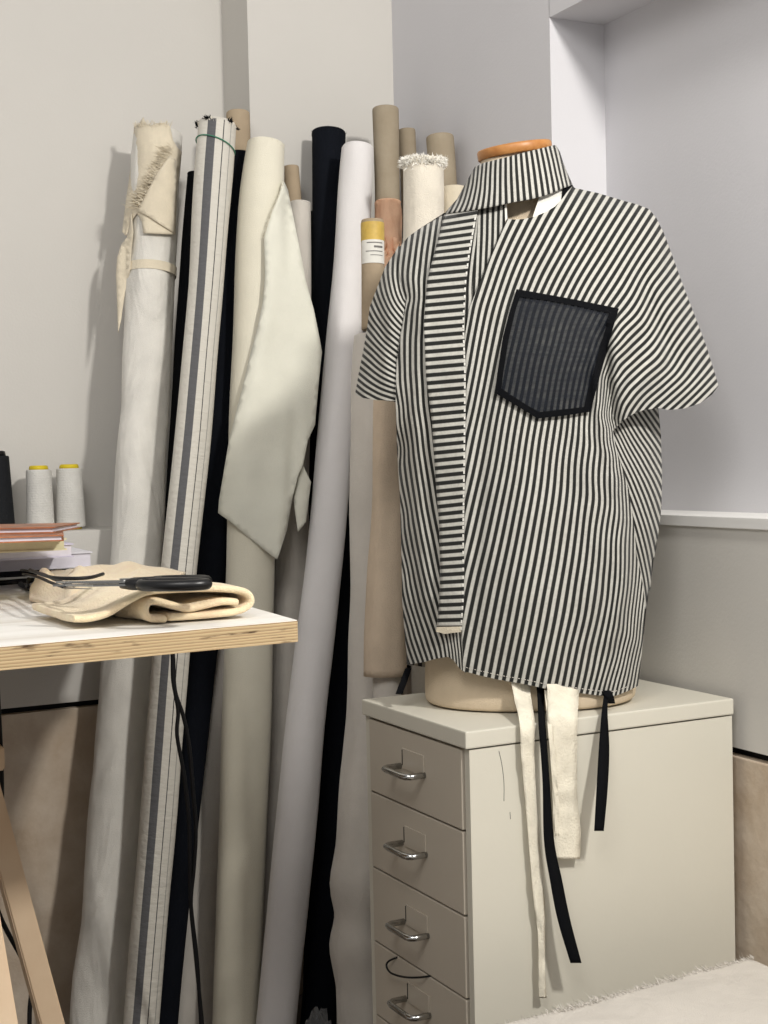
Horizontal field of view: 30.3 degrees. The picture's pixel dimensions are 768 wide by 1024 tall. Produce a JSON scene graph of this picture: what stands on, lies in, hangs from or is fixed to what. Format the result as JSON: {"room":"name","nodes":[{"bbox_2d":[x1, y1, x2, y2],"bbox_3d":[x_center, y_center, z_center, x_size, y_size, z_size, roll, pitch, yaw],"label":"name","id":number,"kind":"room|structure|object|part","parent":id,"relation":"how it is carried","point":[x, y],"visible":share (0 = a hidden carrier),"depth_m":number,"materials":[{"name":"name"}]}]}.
{"room":"design studio","nodes":[
{"label":"design studio","id":0,"kind":"room"},
{"bbox_2d":[0,0,224,526],"bbox_3d":[-1.670,-0.763,2.128,4.020,2.300,0.100,-2,2,-27],"label":"wall","id":1,"kind":"structure","parent":0,"point":[76,76],"depth_m":2.64,"materials":[{"name":"paint"}]},
{"bbox_2d":[0,684,406,1023],"bbox_3d":[-1.670,0.693,2.034,3.825,0.599,0.133,-2,2,-27],"label":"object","id":2,"kind":"structure","parent":1,"relation":"attached to","point":[49,753],"depth_m":2.51,"materials":[{"name":"beige wood"}]},
{"bbox_2d":[0,526,410,708],"bbox_3d":[-1.681,0.231,2.018,3.825,0.304,0.131,-2,2,-27],"label":"wall","id":3,"kind":"structure","parent":0,"point":[65,683],"depth_m":2.52,"materials":[{"name":"paint"}]},
{"bbox_2d":[0,451,14,523],"bbox_3d":[-0.687,-0.036,2.519,0.060,0.144,0.060,-2,2,-27],"label":"thread cone","id":4,"kind":"object","parent":3,"relation":"on","point":[7,515],"visible":0.93,"depth_m":2.50,"materials":[{"name":"black fabric"}]},
{"bbox_2d":[26,465,54,523],"bbox_3d":[-0.619,-0.025,2.553,0.051,0.117,0.051,-2,2,-27],"label":"thread cone","id":5,"kind":"object","parent":3,"relation":"on","point":[39,491],"visible":0.93,"depth_m":2.53,"materials":[{"name":"white fabric"}]},
{"bbox_2d":[1,699,98,713],"bbox_3d":[-1.674,0.410,2.063,3.865,0.062,0.166,-2,2,-27],"label":"trim","id":6,"kind":"structure","parent":3,"relation":"attached to","point":[89,702],"depth_m":2.52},
{"bbox_2d":[56,464,85,528],"bbox_3d":[-0.570,-0.028,2.579,0.053,0.118,0.053,-2,2,-27],"label":"thread cone","id":7,"kind":"object","parent":3,"relation":"on","point":[70,506],"visible":0.91,"depth_m":2.56,"materials":[{"name":"white fabric"}]},
{"bbox_2d":[221,0,393,488],"bbox_3d":[-0.146,-0.987,2.773,0.314,1.970,0.131,-2,2,-27],"label":"wall pillar","id":8,"kind":"structure","parent":0,"point":[298,67],"depth_m":2.71,"materials":[{"name":"paint"}]},
{"bbox_2d":[296,994,336,1023],"bbox_3d":[-0.694,1.057,0.346,4.000,0.050,4.200,-2,2,-27],"label":"floor","id":9,"kind":"structure","parent":0,"point":[300,996],"depth_m":2.66,"materials":[{"name":"concrete"}]},
{"bbox_2d":[0,745,64,1023],"bbox_3d":[-0.782,0.582,1.469,1.130,0.827,0.438,-2,2,-27],"label":"trestle","id":10,"kind":"object","parent":9,"relation":"on","point":[14,889],"visible":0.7,"depth_m":1.83,"materials":[{"name":"brown wood"}]},
{"bbox_3d":[-0.815,0.324,1.625,0.750,0.030,0.022,-2,2,-27],"label":"cross rail","id":11,"kind":"part","parent":10,"relation":"part of","materials":[{"name":"brown wood"}]},
{"bbox_3d":[-0.432,0.584,1.613,0.036,0.795,0.379,-3,3,-34],"label":"leg","id":12,"kind":"part","parent":10,"relation":"part of","materials":[{"name":"brown wood"}]},
{"bbox_2d":[0,576,297,670],"bbox_3d":[-0.964,0.153,1.611,1.729,0.024,0.921,-3,2,-31],"label":"table","id":13,"kind":"object","parent":10,"relation":"on","point":[29,638],"visible":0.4,"depth_m":1.54,"materials":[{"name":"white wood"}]},
{"bbox_2d":[0,699,31,1023],"bbox_3d":[-0.534,0.566,1.998,0.044,0.794,0.224,-2,2,-6],"label":"power cable","id":14,"kind":"object","parent":13,"relation":"hanging from","point":[3,923],"visible":0.44,"depth_m":2.06,"materials":[{"name":"black rubber"}]},
{"bbox_2d":[0,578,34,584],"bbox_3d":[-0.539,0.104,2.236,0.249,0.008,0.075,-3,3,-40],"label":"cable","id":15,"kind":"object","parent":13,"relation":"on","point":[13,581],"visible":0.23,"depth_m":2.17,"materials":[{"name":"black plastic"}]},
{"bbox_2d":[18,577,30,590],"bbox_3d":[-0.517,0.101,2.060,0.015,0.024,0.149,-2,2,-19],"label":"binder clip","id":16,"kind":"object","parent":13,"relation":"on","point":[26,586],"visible":0.89,"depth_m":2.05,"materials":[{"name":"black metal"}]},
{"bbox_3d":[-0.509,0.102,2.030,0.007,0.023,0.087,-2,2,-16],"label":"clip lever","id":17,"kind":"part","parent":16,"relation":"part of","materials":[{"name":"black metal"}]},
{"bbox_2d":[0,568,68,577],"bbox_3d":[-0.659,0.095,2.369,0.300,0.020,0.140,-2,2,-24],"label":"book","id":18,"kind":"object","parent":13,"relation":"on","point":[8,573],"visible":0.02,"depth_m":2.32,"materials":[{"name":"black paper"}]},
{"bbox_2d":[0,547,92,571],"bbox_3d":[-0.628,0.078,2.213,0.320,0.024,0.140,-2,2,-24],"label":"book","id":19,"kind":"object","parent":13,"relation":"on","point":[81,557],"visible":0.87,"depth_m":2.19,"materials":[{"name":"paper"}]},
{"bbox_2d":[0,542,73,560],"bbox_3d":[-0.614,0.060,2.081,0.290,0.020,0.130,-2,2,-25],"label":"book","id":20,"kind":"object","parent":19,"relation":"on","point":[58,553],"visible":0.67,"depth_m":2.06,"materials":[{"name":"paper"}]},
{"bbox_2d":[0,538,66,552],"bbox_3d":[-0.576,0.046,1.915,0.270,0.016,0.130,-2,2,-24],"label":"book","id":21,"kind":"object","parent":20,"relation":"on","point":[52,545],"visible":0.67,"depth_m":1.89,"materials":[{"name":"beige paper"}]},
{"bbox_2d":[0,531,63,542],"bbox_3d":[-0.554,0.035,1.865,0.260,0.008,0.140,-2,2,-13],"label":"magazine","id":22,"kind":"object","parent":21,"relation":"on","point":[32,537],"visible":0.87,"depth_m":1.82,"materials":[{"name":"paper"}]},
{"bbox_2d":[0,522,79,533],"bbox_3d":[-0.563,0.024,1.949,0.260,0.008,0.130,-1,2,3],"label":"magazine","id":23,"kind":"object","parent":22,"relation":"on","point":[34,527],"visible":1,"depth_m":1.89,"materials":[{"name":"paper"}]},
{"bbox_2d":[29,561,254,622],"bbox_3d":[-0.341,0.093,1.863,0.244,0.046,0.620,-2,2,-16],"label":"folded cloth","id":24,"kind":"object","parent":13,"relation":"on","point":[91,604],"visible":0.8,"depth_m":1.62,"materials":[{"name":"beige fabric"}]},
{"bbox_2d":[20,569,88,588],"bbox_3d":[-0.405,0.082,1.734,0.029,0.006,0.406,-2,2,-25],"label":"thread snips","id":25,"kind":"object","parent":24,"relation":"on","point":[24,570],"visible":0.61,"depth_m":1.72,"materials":[{"name":"metal"}]},
{"bbox_3d":[-0.420,0.082,1.783,0.015,0.003,0.306,-2,2,-25],"label":"arm","id":26,"kind":"part","parent":25,"relation":"part of"},
{"bbox_3d":[-0.412,0.083,1.733,0.011,0.003,0.252,-2,2,-25],"label":"arm","id":27,"kind":"part","parent":25,"relation":"part of"},
{"bbox_3d":[-0.340,0.086,1.584,0.008,0.005,0.080,-3,3,-33],"label":"blade","id":28,"kind":"part","parent":25,"relation":"part of","materials":[{"name":"metal"}]},
{"bbox_2d":[28,568,104,579],"bbox_3d":[-0.381,0.074,1.707,0.067,0.004,0.180,-2,2,-27],"label":"strap","id":29,"kind":"object","parent":24,"relation":"on","point":[29,569],"visible":1,"depth_m":1.64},
{"bbox_2d":[53,575,211,591],"bbox_3d":[-0.272,0.078,1.549,0.180,0.013,0.082,-1,2,5],"label":"scissors","id":30,"kind":"object","parent":24,"relation":"on","point":[162,583],"visible":1,"depth_m":1.53,"materials":[{"name":"black plastic"}]},
{"bbox_3d":[-0.318,0.080,1.548,0.088,0.002,0.019,-1,2,6],"label":"blade","id":31,"kind":"part","parent":30,"relation":"part of","materials":[{"name":"metal"}]},
{"bbox_3d":[-0.317,0.076,1.550,0.088,0.002,0.016,-1,2,7],"label":"blade","id":32,"kind":"part","parent":30,"relation":"part of","materials":[{"name":"metal"}]},
{"bbox_3d":[-0.270,0.078,1.539,0.035,0.013,0.013,0,2,29],"label":"handle arm","id":33,"kind":"part","parent":30,"relation":"part of","materials":[{"name":"black plastic"}]},
{"bbox_3d":[-0.266,0.078,1.555,0.044,0.013,0.013,-2,2,-21],"label":"handle arm","id":34,"kind":"part","parent":30,"relation":"part of","materials":[{"name":"black plastic"}]},
{"bbox_2d":[170,654,203,1023],"bbox_3d":[-0.285,0.519,2.102,0.022,0.679,0.118,-1,2,11],"label":"hanging cord","id":35,"kind":"object","parent":13,"relation":"hanging from","point":[179,709],"visible":0.91,"depth_m":2.10,"materials":[{"name":"black rubber"}]},
{"bbox_2d":[70,117,181,1023],"bbox_3d":[-0.447,0.123,2.479,0.105,1.661,0.398,0,2,22],"label":"roll","id":36,"kind":"object","parent":9,"relation":"on","point":[146,269],"visible":0.98,"depth_m":2.47,"materials":[{"name":"fabric"}]},
{"bbox_2d":[162,171,193,550],"bbox_3d":[-0.390,0.160,2.546,0.038,1.566,0.286,0,2,29],"label":"roll","id":37,"kind":"object","parent":9,"relation":"on","point":[186,232],"visible":0.28,"depth_m":2.58,"materials":[{"name":"black fabric"}]},
{"bbox_2d":[123,115,239,1023],"bbox_3d":[-0.338,0.131,2.389,0.087,1.638,0.393,0,2,23],"label":"roll","id":38,"kind":"object","parent":9,"relation":"on","point":[216,136],"visible":0.94,"depth_m":2.38,"materials":[{"name":"white fabric"}]},
{"bbox_2d":[178,576,225,1023],"bbox_3d":[-0.303,0.350,2.526,0.092,1.193,0.280,0,3,32],"label":"roll","id":39,"kind":"object","parent":9,"relation":"on","point":[205,884],"visible":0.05,"depth_m":2.47,"materials":[{"name":"grey fabric"}]},
{"bbox_2d":[159,109,249,1023],"bbox_3d":[-0.314,0.107,2.492,0.058,1.673,0.362,0,2,27],"label":"roll","id":40,"kind":"object","parent":9,"relation":"on","point":[213,538],"visible":0.46,"depth_m":2.47,"materials":[{"name":"black fabric"}]},
{"bbox_2d":[212,136,321,1023],"bbox_3d":[-0.230,0.141,2.458,0.170,1.610,0.309,0,3,39],"label":"roll","id":41,"kind":"object","parent":9,"relation":"on","point":[277,351],"visible":0.98,"depth_m":2.44,"materials":[{"name":"beige fabric"}]},
{"bbox_2d":[261,164,310,965],"bbox_3d":[-0.178,0.151,2.548,0.072,1.575,0.254,-1,2,18],"label":"roll","id":42,"kind":"object","parent":9,"relation":"on","point":[290,563],"visible":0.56,"depth_m":2.53,"materials":[{"name":"grey fabric"}]},
{"bbox_2d":[303,211,314,986],"bbox_3d":[-0.142,0.184,2.698,0.064,1.501,0.027,-2,2,-27],"label":"roll","id":43,"kind":"object","parent":9,"relation":"on","point":[312,451],"visible":0.08,"depth_m":2.69,"materials":[{"name":"black fabric"}]},
{"bbox_2d":[256,141,372,1023],"bbox_3d":[-0.116,0.141,2.451,0.071,1.608,0.428,0,2,30],"label":"roll","id":44,"kind":"object","parent":9,"relation":"on","point":[301,764],"visible":0.91,"depth_m":2.42,"materials":[{"name":"white fabric"}]},
{"bbox_2d":[300,126,349,1023],"bbox_3d":[-0.101,0.111,2.588,0.086,1.653,0.292,-1,2,13],"label":"roll","id":45,"kind":"object","parent":9,"relation":"on","point":[319,1006],"visible":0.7,"depth_m":2.56,"materials":[{"name":"black fabric"}]},
{"bbox_2d":[329,218,384,1023],"bbox_3d":[-0.029,0.233,2.295,0.103,1.420,0.177,0,3,36],"label":"roll","id":46,"kind":"object","parent":9,"relation":"on","point":[350,937],"visible":0.56,"depth_m":2.27,"materials":[{"name":"grey fabric"}]},
{"bbox_2d":[363,400,406,697],"bbox_3d":[0.004,0.373,2.167,0.067,1.146,0.131,-1,2,18],"label":"roll","id":47,"kind":"object","parent":9,"relation":"on","point":[385,660],"visible":0.56,"depth_m":2.15,"materials":[{"name":"beige fabric"}]},
{"bbox_2d":[372,104,403,694],"bbox_3d":[0.014,0.093,2.578,0.066,1.677,0.210,-1,2,7],"label":"cardboard tube","id":48,"kind":"object","parent":9,"relation":"on","point":[385,117],"visible":0.24,"depth_m":2.60,"materials":[{"name":"brown cardboard"}]},
{"bbox_2d":[399,127,415,240],"bbox_3d":[0.070,0.101,2.693,0.032,1.646,0.067,-2,2,-27],"label":"cardboard tube","id":49,"kind":"object","parent":9,"relation":"on","point":[407,136],"visible":0.11,"depth_m":2.67,"materials":[{"name":"beige cardboard"}]},
{"bbox_2d":[397,152,447,693],"bbox_3d":[0.084,0.159,2.455,0.094,1.547,0.092,-1,2,17],"label":"roll","id":50,"kind":"object","parent":9,"relation":"on","point":[423,174],"visible":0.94,"depth_m":2.40,"materials":[{"name":"beige fabric"}]},
{"bbox_2d":[426,132,456,185],"bbox_3d":[0.128,0.125,2.566,0.050,1.606,0.090,-2,2,-27],"label":"cardboard tube","id":51,"kind":"object","parent":9,"relation":"on","point":[440,143],"visible":0.16,"depth_m":2.53,"materials":[{"name":"beige cardboard"}]},
{"bbox_2d":[444,185,463,212],"bbox_3d":[0.145,0.182,2.482,0.052,1.495,0.077,-2,2,-27],"label":"roll","id":52,"kind":"object","parent":9,"relation":"on","point":[451,192],"visible":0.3,"depth_m":2.45,"materials":[{"name":"fabric"}]},
{"bbox_2d":[362,679,734,1023],"bbox_3d":[0.218,0.605,1.982,0.454,0.690,0.290,-2,2,-27],"label":"base cabinet","id":53,"kind":"object","parent":9,"relation":"on","point":[649,895],"visible":0.9,"depth_m":1.87,"materials":[{"name":"beige metal"}]},
{"bbox_3d":[0.181,0.762,1.968,0.299,0.104,0.257,-2,2,-27],"label":"drawer","id":54,"kind":"part","parent":53,"relation":"part of","materials":[{"name":"beige metal"}]},
{"bbox_3d":[0.024,0.344,1.879,0.033,0.008,0.076,-2,2,-27],"label":"drawer handle","id":55,"kind":"part","parent":53,"relation":"part of","materials":[{"name":"silver metal"}]},
{"bbox_3d":[0.026,0.448,1.882,0.033,0.008,0.076,-2,2,-27],"label":"drawer handle","id":56,"kind":"part","parent":53,"relation":"part of","materials":[{"name":"silver metal"}]},
{"bbox_3d":[0.029,0.556,1.886,0.033,0.008,0.076,-2,2,-27],"label":"drawer handle","id":57,"kind":"part","parent":53,"relation":"part of","materials":[{"name":"silver metal"}]},
{"bbox_2d":[385,956,430,978],"bbox_3d":[0.031,0.620,1.911,0.014,0.025,0.109,-2,2,-27],"label":"loop","id":58,"kind":"object","parent":53,"relation":"attached to","point":[396,957],"visible":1,"depth_m":1.92,"materials":[{"name":"black rubber"}]},
{"bbox_3d":[0.031,0.661,1.890,0.033,0.008,0.076,-2,2,-27],"label":"drawer handle","id":59,"kind":"part","parent":53,"relation":"part of","materials":[{"name":"silver metal"}]},
{"bbox_3d":[0.171,0.338,1.953,0.299,0.101,0.257,-2,2,-27],"label":"drawer","id":60,"kind":"part","parent":53,"relation":"part of","materials":[{"name":"beige metal"}]},
{"bbox_3d":[0.174,0.444,1.956,0.299,0.105,0.257,-2,2,-27],"label":"drawer","id":61,"kind":"part","parent":53,"relation":"part of","materials":[{"name":"beige metal"}]},
{"bbox_3d":[0.176,0.550,1.960,0.299,0.103,0.257,-2,2,-27],"label":"drawer","id":62,"kind":"part","parent":53,"relation":"part of","materials":[{"name":"beige metal"}]},
{"bbox_3d":[0.179,0.656,1.964,0.299,0.103,0.257,-2,2,-27],"label":"drawer","id":63,"kind":"part","parent":53,"relation":"part of","materials":[{"name":"beige metal"}]},
{"bbox_2d":[425,139,635,711],"bbox_3d":[0.201,-0.128,1.959,0.305,0.774,0.221,-1,2,1],"label":"dress form","id":64,"kind":"object","parent":53,"relation":"on","point":[447,685],"visible":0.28,"depth_m":1.90,"materials":[{"name":"fabric"}]},
{"bbox_2d":[355,145,718,997],"bbox_3d":[0.216,0.047,1.986,0.423,1.121,0.376,-3,3,-40],"label":"striped shirt","id":65,"kind":"object","parent":64,"relation":"on","point":[528,366],"visible":1,"depth_m":1.85,"materials":[{"name":"fabric"}]},
{"bbox_3d":[0.163,-0.400,1.896,0.003,0.026,0.011,-1,2,3],"label":"selvedge trim","id":66,"kind":"part","parent":65,"relation":"part of","materials":[{"name":"fabric"}]},
{"bbox_3d":[0.209,-0.106,2.007,0.459,0.697,0.276,-2,2,-27],"label":"panel","id":67,"kind":"part","parent":65,"relation":"part of","materials":[{"name":"fabric"}]},
{"bbox_3d":[0.227,-0.206,1.843,0.170,0.170,0.033,-2,2,-6],"label":"pocket trim","id":68,"kind":"part","parent":65,"relation":"part of","materials":[{"name":"black fabric"}]},
{"bbox_3d":[0.278,-0.101,1.900,0.382,0.689,0.128,-2,2,-27],"label":"panel","id":69,"kind":"part","parent":65,"relation":"part of","materials":[{"name":"fabric"}]},
{"bbox_3d":[0.340,0.016,1.919,0.025,0.320,0.140,1,3,41],"label":"panel","id":70,"kind":"part","parent":65,"relation":"part of","materials":[{"name":"fabric"}]},
{"bbox_3d":[0.224,0.271,1.977,0.425,0.022,0.290,-2,2,-27],"label":"panel","id":71,"kind":"part","parent":53,"relation":"part of","materials":[{"name":"beige metal"}]},
{"bbox_3d":[0.243,0.784,1.429,0.812,0.372,0.460,-2,2,-27],"label":"bench","id":72,"kind":"object","parent":9,"relation":"on","visible":0},
{"bbox_2d":[496,954,767,1023],"bbox_3d":[0.224,0.696,1.423,0.872,0.231,0.457,-3,2,-31],"label":"linen cloth","id":73,"kind":"object","parent":72,"relation":"on","point":[735,992],"visible":1,"depth_m":1.67,"materials":[{"name":"white fabric"}]},
{"bbox_2d":[391,0,767,755],"bbox_3d":[0.665,-0.808,1.653,0.117,2.282,2.972,-2,2,-27],"label":"wall","id":74,"kind":"structure","parent":0,"point":[485,74],"depth_m":2.32,"materials":[{"name":"white paint"}]},
{"bbox_2d":[659,510,767,529],"bbox_3d":[0.848,0.028,1.359,0.121,0.016,2.244,-2,2,-27],"label":"trim","id":75,"kind":"structure","parent":74,"relation":"attached to","point":[735,520],"depth_m":2.00,"materials":[{"name":"white paint"}]},
{"bbox_2d":[732,747,767,760],"bbox_3d":[0.719,0.364,1.682,0.122,0.070,2.922,-2,2,-27],"label":"trim","id":76,"kind":"structure","parent":74,"relation":"attached to","point":[736,750],"depth_m":1.96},
{"bbox_2d":[604,0,767,512],"bbox_3d":[0.742,-0.804,1.720,0.100,2.300,3.022,-2,2,-27],"label":"wall","id":77,"kind":"structure","parent":0,"point":[686,81],"depth_m":2.14,"materials":[{"name":"white paint"}]},
{"bbox_2d":[407,672,767,965],"bbox_3d":[0.705,0.647,1.682,0.109,0.606,2.922,-2,2,-27],"label":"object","id":78,"kind":"structure","parent":77,"relation":"attached to","point":[750,774],"depth_m":1.94,"materials":[{"name":"beige wood"}]}
]}

